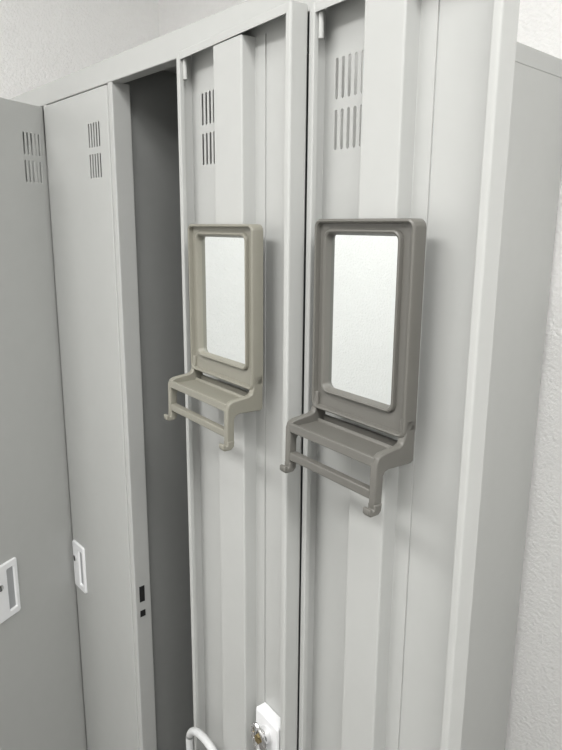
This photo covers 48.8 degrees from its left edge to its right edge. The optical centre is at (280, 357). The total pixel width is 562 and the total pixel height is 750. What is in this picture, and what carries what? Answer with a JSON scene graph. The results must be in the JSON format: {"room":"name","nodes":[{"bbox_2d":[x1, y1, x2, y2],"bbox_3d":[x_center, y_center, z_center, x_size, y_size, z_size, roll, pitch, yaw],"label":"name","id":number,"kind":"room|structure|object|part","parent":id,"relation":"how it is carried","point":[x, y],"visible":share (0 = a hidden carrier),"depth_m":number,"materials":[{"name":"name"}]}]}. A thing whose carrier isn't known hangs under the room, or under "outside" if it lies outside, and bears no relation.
{"room":"changing room","nodes":[
{"label":"changing room","id":0,"kind":"room"},
{"bbox_2d":[0,97,41,107],"bbox_3d":[-0.473,-0.418,1.001,0.201,0.010,0.104,-10,16,-41],"label":"flange","id":1,"kind":"object","parent":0,"point":[0,97],"depth_m":1.05,"materials":[{"name":"grey metal"}]},
{"bbox_2d":[44,85,107,107],"bbox_3d":[-0.330,-0.419,1.007,0.020,0.010,0.234,-10,16,-41],"label":"flange","id":2,"kind":"object","parent":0,"point":[104,85],"depth_m":0.99,"materials":[{"name":"grey metal"}]},
{"bbox_2d":[0,0,158,98],"bbox_3d":[-1.388,0.089,1.023,2.722,2.500,0.100,-10,16,-41],"label":"wall","id":3,"kind":"structure","parent":0,"point":[42,42],"depth_m":1.54,"materials":[{"name":"paint"}]},
{"bbox_2d":[105,86,139,749],"bbox_3d":[-0.258,0.420,1.098,0.021,1.684,0.008,-10,16,-41],"label":"door 2 flange hinge","id":4,"kind":"object","parent":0,"point":[106,88],"depth_m":1.01,"materials":[{"name":"grey metal"}]},
{"bbox_2d":[176,52,206,749],"bbox_3d":[-0.121,0.459,0.919,0.021,1.684,0.008,-10,16,-41],"label":"door 3 flange hinge","id":5,"kind":"object","parent":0,"point":[185,137],"depth_m":0.84,"materials":[{"name":"grey metal"}]},
{"bbox_2d":[179,0,306,58],"bbox_3d":[-0.050,-0.343,0.660,0.039,0.010,0.222,-10,16,-41],"label":"flange","id":6,"kind":"object","parent":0,"point":[279,12],"depth_m":0.64,"materials":[{"name":"grey metal"}]},
{"bbox_2d":[299,2,326,749],"bbox_3d":[0.031,0.495,0.753,0.021,1.684,0.008,-10,16,-41],"label":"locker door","id":7,"kind":"object","parent":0,"point":[317,47],"depth_m":0.64,"materials":[{"name":"grey metal"}]},
{"bbox_2d":[311,0,350,11],"bbox_3d":[0.097,-0.308,0.500,0.038,0.010,0.207,-10,16,-41],"label":"flange","id":8,"kind":"object","parent":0,"point":[320,5],"depth_m":0.56,"materials":[{"name":"grey metal"}]},
{"bbox_2d":[158,0,561,749],"bbox_3d":[0.649,0.136,0.869,0.100,2.500,3.056,-10,16,-41],"label":"wall","id":9,"kind":"structure","parent":0,"point":[535,706],"depth_m":1.06,"materials":[{"name":"paint"}]},
{"bbox_3d":[-0.411,1.596,0.217,2.922,0.100,3.056,-10,16,-41],"label":"floor","id":10,"kind":"structure","parent":0,"visible":0},
{"bbox_2d":[22,111,87,749],"bbox_3d":[-0.377,0.333,1.598,0.515,1.797,0.001,-10,16,-41],"label":"panel","id":11,"kind":"object","parent":10,"relation":"on","point":[43,111],"visible":0.02,"depth_m":1.39,"materials":[{"name":"paint"}]},
{"bbox_3d":[-0.072,1.220,1.445,0.493,0.010,0.910,-10,16,-41],"label":"panel","id":12,"kind":"object","parent":11,"relation":"attached to","visible":0},
{"bbox_2d":[96,122,101,176],"bbox_3d":[-0.223,0.333,1.438,0.491,1.725,0.002,-10,16,-41],"label":"wall","id":13,"kind":"structure","parent":12,"relation":"on","point":[98,122],"depth_m":1.17,"materials":[{"name":"paint"}]},
{"bbox_2d":[123,70,193,749],"bbox_3d":[-0.060,0.372,1.260,0.491,1.725,0.002,-10,16,-41],"label":"locker interior","id":14,"kind":"structure","parent":12,"relation":"on","point":[153,97],"depth_m":1.06,"materials":[{"name":"paint"}]},
{"bbox_2d":[297,54,308,749],"bbox_3d":[0.089,0.408,1.098,0.491,1.725,0.002,-10,16,-41],"label":"wall","id":15,"kind":"structure","parent":12,"relation":"on","point":[307,54],"depth_m":0.96,"materials":[{"name":"paint"}]},
{"bbox_2d":[334,50,561,749],"bbox_3d":[0.230,0.490,0.937,0.515,1.773,0.001,-10,16,-41],"label":"panel","id":16,"kind":"object","parent":10,"relation":"on","point":[534,161],"visible":0.25,"depth_m":0.96,"materials":[{"name":"paint"}]},
{"bbox_2d":[515,42,561,77],"bbox_3d":[0.237,-0.388,0.750,0.515,0.023,0.002,-10,16,-41],"label":"band","id":17,"kind":"object","parent":16,"relation":"attached to","point":[525,55],"visible":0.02,"depth_m":0.85,"materials":[{"name":"paint"}]},
{"bbox_3d":[-0.263,1.282,1.284,0.020,0.072,0.912,-10,16,-41],"label":"beam","id":18,"kind":"structure","parent":10,"relation":"on","visible":0},
{"bbox_2d":[44,105,87,747],"bbox_3d":[-0.409,0.382,1.274,0.030,1.692,0.013,-10,16,-41],"label":"post","id":19,"kind":"object","parent":18,"relation":"on","point":[44,105],"visible":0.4,"depth_m":1.20,"materials":[{"name":"metal"}]},
{"bbox_2d":[34,108,86,749],"bbox_3d":[-0.437,0.383,1.268,0.021,1.684,0.008,6,13,24],"label":"flange","id":20,"kind":"object","parent":19,"relation":"attached to","point":[41,108],"visible":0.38,"depth_m":1.18,"materials":[{"name":"grey metal"}]},
{"bbox_2d":[0,99,85,749],"bbox_3d":[-0.470,0.403,1.172,0.001,1.681,0.208,6,13,24],"label":"door skin","id":21,"kind":"structure","parent":20,"relation":"attached to","point":[41,704],"depth_m":1.15,"materials":[{"name":"paint"}]},
{"bbox_2d":[0,557,20,623],"bbox_3d":[-0.494,0.419,1.115,0.004,0.108,0.054,6,13,24],"label":"door lock plate","id":22,"kind":"object","parent":21,"relation":"attached to","point":[6,612],"visible":1,"depth_m":1.11,"materials":[{"name":"white plastic"}]},
{"bbox_2d":[6,566,15,608],"bbox_3d":[-0.490,0.417,1.125,0.014,0.080,0.006,-10,16,-41],"label":"lock","id":23,"kind":"object","parent":22,"relation":"attached to","point":[11,591],"depth_m":1.13,"materials":[{"name":"grey metal"}]},
{"bbox_2d":[108,82,156,749],"bbox_3d":[-0.246,0.421,1.096,0.030,1.692,0.014,-10,16,-41],"label":"post","id":24,"kind":"object","parent":18,"relation":"on","point":[118,93],"depth_m":1.01,"materials":[{"name":"metal"}]},
{"bbox_2d":[44,111,87,744],"bbox_3d":[-0.411,0.384,1.266,0.021,1.684,0.008,-10,16,-41],"label":"flange","id":25,"kind":"object","parent":24,"relation":"attached to","point":[44,111],"visible":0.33,"depth_m":1.19,"materials":[{"name":"grey metal"}]},
{"bbox_2d":[44,87,136,749],"bbox_3d":[-0.342,0.403,1.175,0.001,1.681,0.232,-10,16,-41],"label":"door skin","id":26,"kind":"structure","parent":25,"relation":"attached to","point":[80,204],"depth_m":1.10,"materials":[{"name":"paint"}]},
{"bbox_2d":[72,540,86,593],"bbox_3d":[-0.405,0.419,1.246,0.004,0.100,0.050,-10,16,-41],"label":"door lock plate","id":27,"kind":"object","parent":26,"relation":"attached to","point":[77,548],"visible":1,"depth_m":1.24,"materials":[{"name":"white plastic"}]},
{"bbox_2d":[80,552,83,584],"bbox_3d":[-0.397,0.421,1.240,0.001,0.072,0.015,-10,16,-41],"label":"lock","id":28,"kind":"object","parent":27,"relation":"attached to","point":[80,552],"depth_m":1.24,"materials":[{"name":"grey metal"}]},
{"bbox_2d":[88,123,98,178],"bbox_3d":[-0.327,0.404,1.173,0.018,1.666,0.073,-10,16,-41],"label":"door stiffener","id":29,"kind":"structure","parent":25,"relation":"attached to","point":[93,123],"depth_m":0.99,"materials":[{"name":"paint"}]},
{"bbox_3d":[-0.244,0.414,1.089,0.010,0.030,0.001,-10,16,-41],"label":"striker slot","id":30,"kind":"part","parent":24,"relation":"part of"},
{"bbox_3d":[-0.244,0.451,1.096,0.010,0.012,0.001,-10,16,-41],"label":"striker slot","id":31,"kind":"part","parent":24,"relation":"part of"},
{"bbox_2d":[10,0,317,110],"bbox_3d":[-0.252,-0.424,0.921,0.020,0.033,0.912,-10,16,-41],"label":"frame","id":32,"kind":"structure","parent":24,"relation":"on","point":[159,54],"depth_m":0.83,"materials":[{"name":"paint"}]},
{"bbox_2d":[9,0,561,99],"bbox_3d":[-0.067,-0.473,1.080,0.515,0.001,0.912,-10,16,-41],"label":"panel","id":33,"kind":"object","parent":32,"relation":"on","point":[172,69],"visible":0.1,"depth_m":0.84,"materials":[{"name":"paint"}]},
{"bbox_2d":[202,90,214,164],"bbox_3d":[-0.098,0.456,0.934,0.030,1.692,0.013,-10,16,-41],"label":"post","id":34,"kind":"object","parent":18,"relation":"on","point":[213,90],"visible":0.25,"depth_m":0.77,"materials":[{"name":"metal"}]},
{"bbox_2d":[280,1,307,749],"bbox_3d":[0.009,0.496,0.749,0.021,1.684,0.010,-10,16,-41],"label":"flange","id":35,"kind":"object","parent":34,"relation":"attached to","point":[296,13],"visible":1,"depth_m":0.63,"materials":[{"name":"grey metal"}]},
{"bbox_2d":[183,59,187,79],"bbox_3d":[-0.114,-0.344,0.740,0.005,0.022,0.005,-10,16,-41],"label":"pin","id":36,"kind":"object","parent":35,"relation":"attached to","point":[184,60],"visible":1,"depth_m":0.74,"materials":[{"name":"paint"}]},
{"bbox_2d":[192,17,285,749],"bbox_3d":[-0.048,0.476,0.840,0.001,1.681,0.218,-8,15,-36],"label":"door skin","id":37,"kind":"structure","parent":35,"relation":"attached to","point":[202,63],"depth_m":0.74,"materials":[{"name":"paint"}]},
{"bbox_2d":[256,702,279,749],"bbox_3d":[-0.013,0.483,0.780,0.014,0.080,0.048,-8,15,-36],"label":"case","id":38,"kind":"object","parent":37,"relation":"attached to","point":[265,716],"visible":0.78,"depth_m":0.77,"materials":[{"name":"white plastic"}]},
{"bbox_2d":[258,728,264,749],"bbox_3d":[-0.024,0.479,0.770,0.004,0.044,0.014,-10,16,-41],"label":"lock","id":39,"kind":"object","parent":38,"relation":"attached to","point":[260,747],"depth_m":0.77,"materials":[{"name":"silver metal"}]},
{"bbox_2d":[255,725,270,745],"bbox_3d":[-0.022,0.469,0.770,0.010,0.021,0.021,-8,15,-36],"label":"door lock cam","id":40,"kind":"object","parent":38,"relation":"attached to","point":[267,736],"visible":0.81,"depth_m":0.76,"materials":[{"name":"silver metal"}]},
{"bbox_2d":[254,733,261,743],"bbox_3d":[-0.027,0.470,0.766,0.006,0.011,0.012,-8,15,-36],"label":"nut","id":41,"kind":"object","parent":40,"relation":"attached to","point":[257,737],"visible":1,"depth_m":0.76,"materials":[{"name":"gold metal"}]},
{"bbox_2d":[251,721,266,749],"bbox_3d":[-0.027,0.472,0.764,0.013,0.057,0.031,-10,16,-41],"label":"lever","id":42,"kind":"object","parent":40,"relation":"attached to","point":[254,723],"visible":1,"depth_m":0.76,"materials":[{"name":"silver metal"}]},
{"bbox_2d":[213,33,265,749],"bbox_3d":[-0.053,0.479,0.830,0.018,1.666,0.083,-8,15,-36],"label":"door stiffener","id":43,"kind":"structure","parent":35,"relation":"attached to","point":[239,62],"depth_m":0.74,"materials":[{"name":"paint"}]},
{"bbox_2d":[186,727,216,749],"bbox_3d":[-0.097,0.589,0.882,0.028,0.120,0.115,-9,15,-36],"label":"holder","id":44,"kind":"object","parent":43,"relation":"attached to","point":[202,736],"visible":1,"depth_m":0.88,"materials":[{"name":"white plastic"}]},
{"bbox_2d":[164,224,262,450],"bbox_3d":[-0.082,-0.031,0.703,0.053,0.237,0.139,-8,15,-36],"label":"vanity mirror","id":45,"kind":"object","parent":43,"relation":"attached to","point":[225,261],"visible":1,"depth_m":0.70,"materials":[{"name":"beige plastic"}]},
{"bbox_3d":[-0.119,0.032,0.771,0.046,0.069,0.007,-8,15,-36],"label":"arm","id":46,"kind":"part","parent":45,"relation":"part of","materials":[{"name":"beige plastic"}]},
{"bbox_2d":[169,374,248,410],"bbox_3d":[-0.079,0.039,0.720,0.057,0.011,0.133,-10,16,-41],"label":"tray","id":47,"kind":"object","parent":45,"relation":"on","point":[223,396],"depth_m":0.72,"materials":[{"name":"beige plastic"}]},
{"bbox_3d":[-0.064,-0.068,0.709,0.002,0.140,0.100,-8,15,-36],"label":"glass","id":48,"kind":"part","parent":45,"relation":"part of","materials":[{"name":"mirror"}]},
{"bbox_3d":[-0.066,-0.062,0.708,0.014,0.177,0.138,-8,15,-36],"label":"frame","id":49,"kind":"part","parent":45,"relation":"part of","materials":[{"name":"beige plastic"}]},
{"bbox_3d":[-0.041,0.054,0.669,0.046,0.069,0.007,-8,15,-36],"label":"arm","id":50,"kind":"part","parent":45,"relation":"part of","materials":[{"name":"beige plastic"}]},
{"bbox_3d":[0.048,0.491,0.774,0.030,1.692,0.006,-10,16,-41],"label":"post","id":51,"kind":"object","parent":18,"relation":"on","visible":0},
{"bbox_2d":[440,0,519,749],"bbox_3d":[0.151,0.530,0.595,0.021,1.684,0.010,-10,16,-41],"label":"flange","id":52,"kind":"object","parent":51,"relation":"attached to","point":[505,19],"visible":1,"depth_m":0.48,"materials":[{"name":"grey metal"}]},
{"bbox_2d":[318,12,323,38],"bbox_3d":[0.037,-0.308,0.574,0.005,0.022,0.005,-10,16,-41],"label":"pin","id":53,"kind":"object","parent":52,"relation":"attached to","point":[321,14],"visible":1,"depth_m":0.57,"materials":[{"name":"paint"}]},
{"bbox_2d":[341,0,439,749],"bbox_3d":[0.089,0.512,0.677,0.018,1.666,0.073,-8,15,-36],"label":"door stiffener","id":54,"kind":"structure","parent":52,"relation":"attached to","point":[401,36],"depth_m":0.57,"materials":[{"name":"paint"}]},
{"bbox_2d":[280,218,426,516],"bbox_3d":[0.058,0.000,0.553,0.053,0.244,0.125,-8,15,-36],"label":"vanity mirror","id":55,"kind":"object","parent":54,"relation":"attached to","point":[369,272],"visible":1,"depth_m":0.55,"materials":[{"name":"grey plastic"}]},
{"bbox_3d":[0.025,0.068,0.617,0.046,0.069,0.007,-8,15,-36],"label":"arm","id":56,"kind":"part","parent":55,"relation":"part of","materials":[{"name":"grey plastic"}]},
{"bbox_2d":[288,414,397,466],"bbox_3d":[0.060,0.074,0.571,0.056,0.011,0.120,-10,16,-41],"label":"tray","id":57,"kind":"object","parent":55,"relation":"on","point":[370,448],"depth_m":0.57,"materials":[{"name":"grey plastic"}]},
{"bbox_3d":[0.074,-0.037,0.562,0.002,0.148,0.088,-8,15,-36],"label":"glass","id":58,"kind":"part","parent":55,"relation":"part of","materials":[{"name":"mirror"}]},
{"bbox_3d":[0.073,-0.031,0.558,0.014,0.184,0.124,-8,15,-36],"label":"frame","id":59,"kind":"part","parent":55,"relation":"part of","materials":[{"name":"grey plastic"}]},
{"bbox_3d":[0.094,0.088,0.526,0.046,0.069,0.007,-8,15,-36],"label":"arm","id":60,"kind":"part","parent":55,"relation":"part of","materials":[{"name":"grey plastic"}]},
{"bbox_2d":[312,0,493,749],"bbox_3d":[0.099,0.511,0.680,0.001,1.681,0.203,-8,15,-36],"label":"door skin","id":61,"kind":"structure","parent":52,"relation":"attached to","point":[464,26],"depth_m":0.55,"materials":[{"name":"paint"}]}
]}

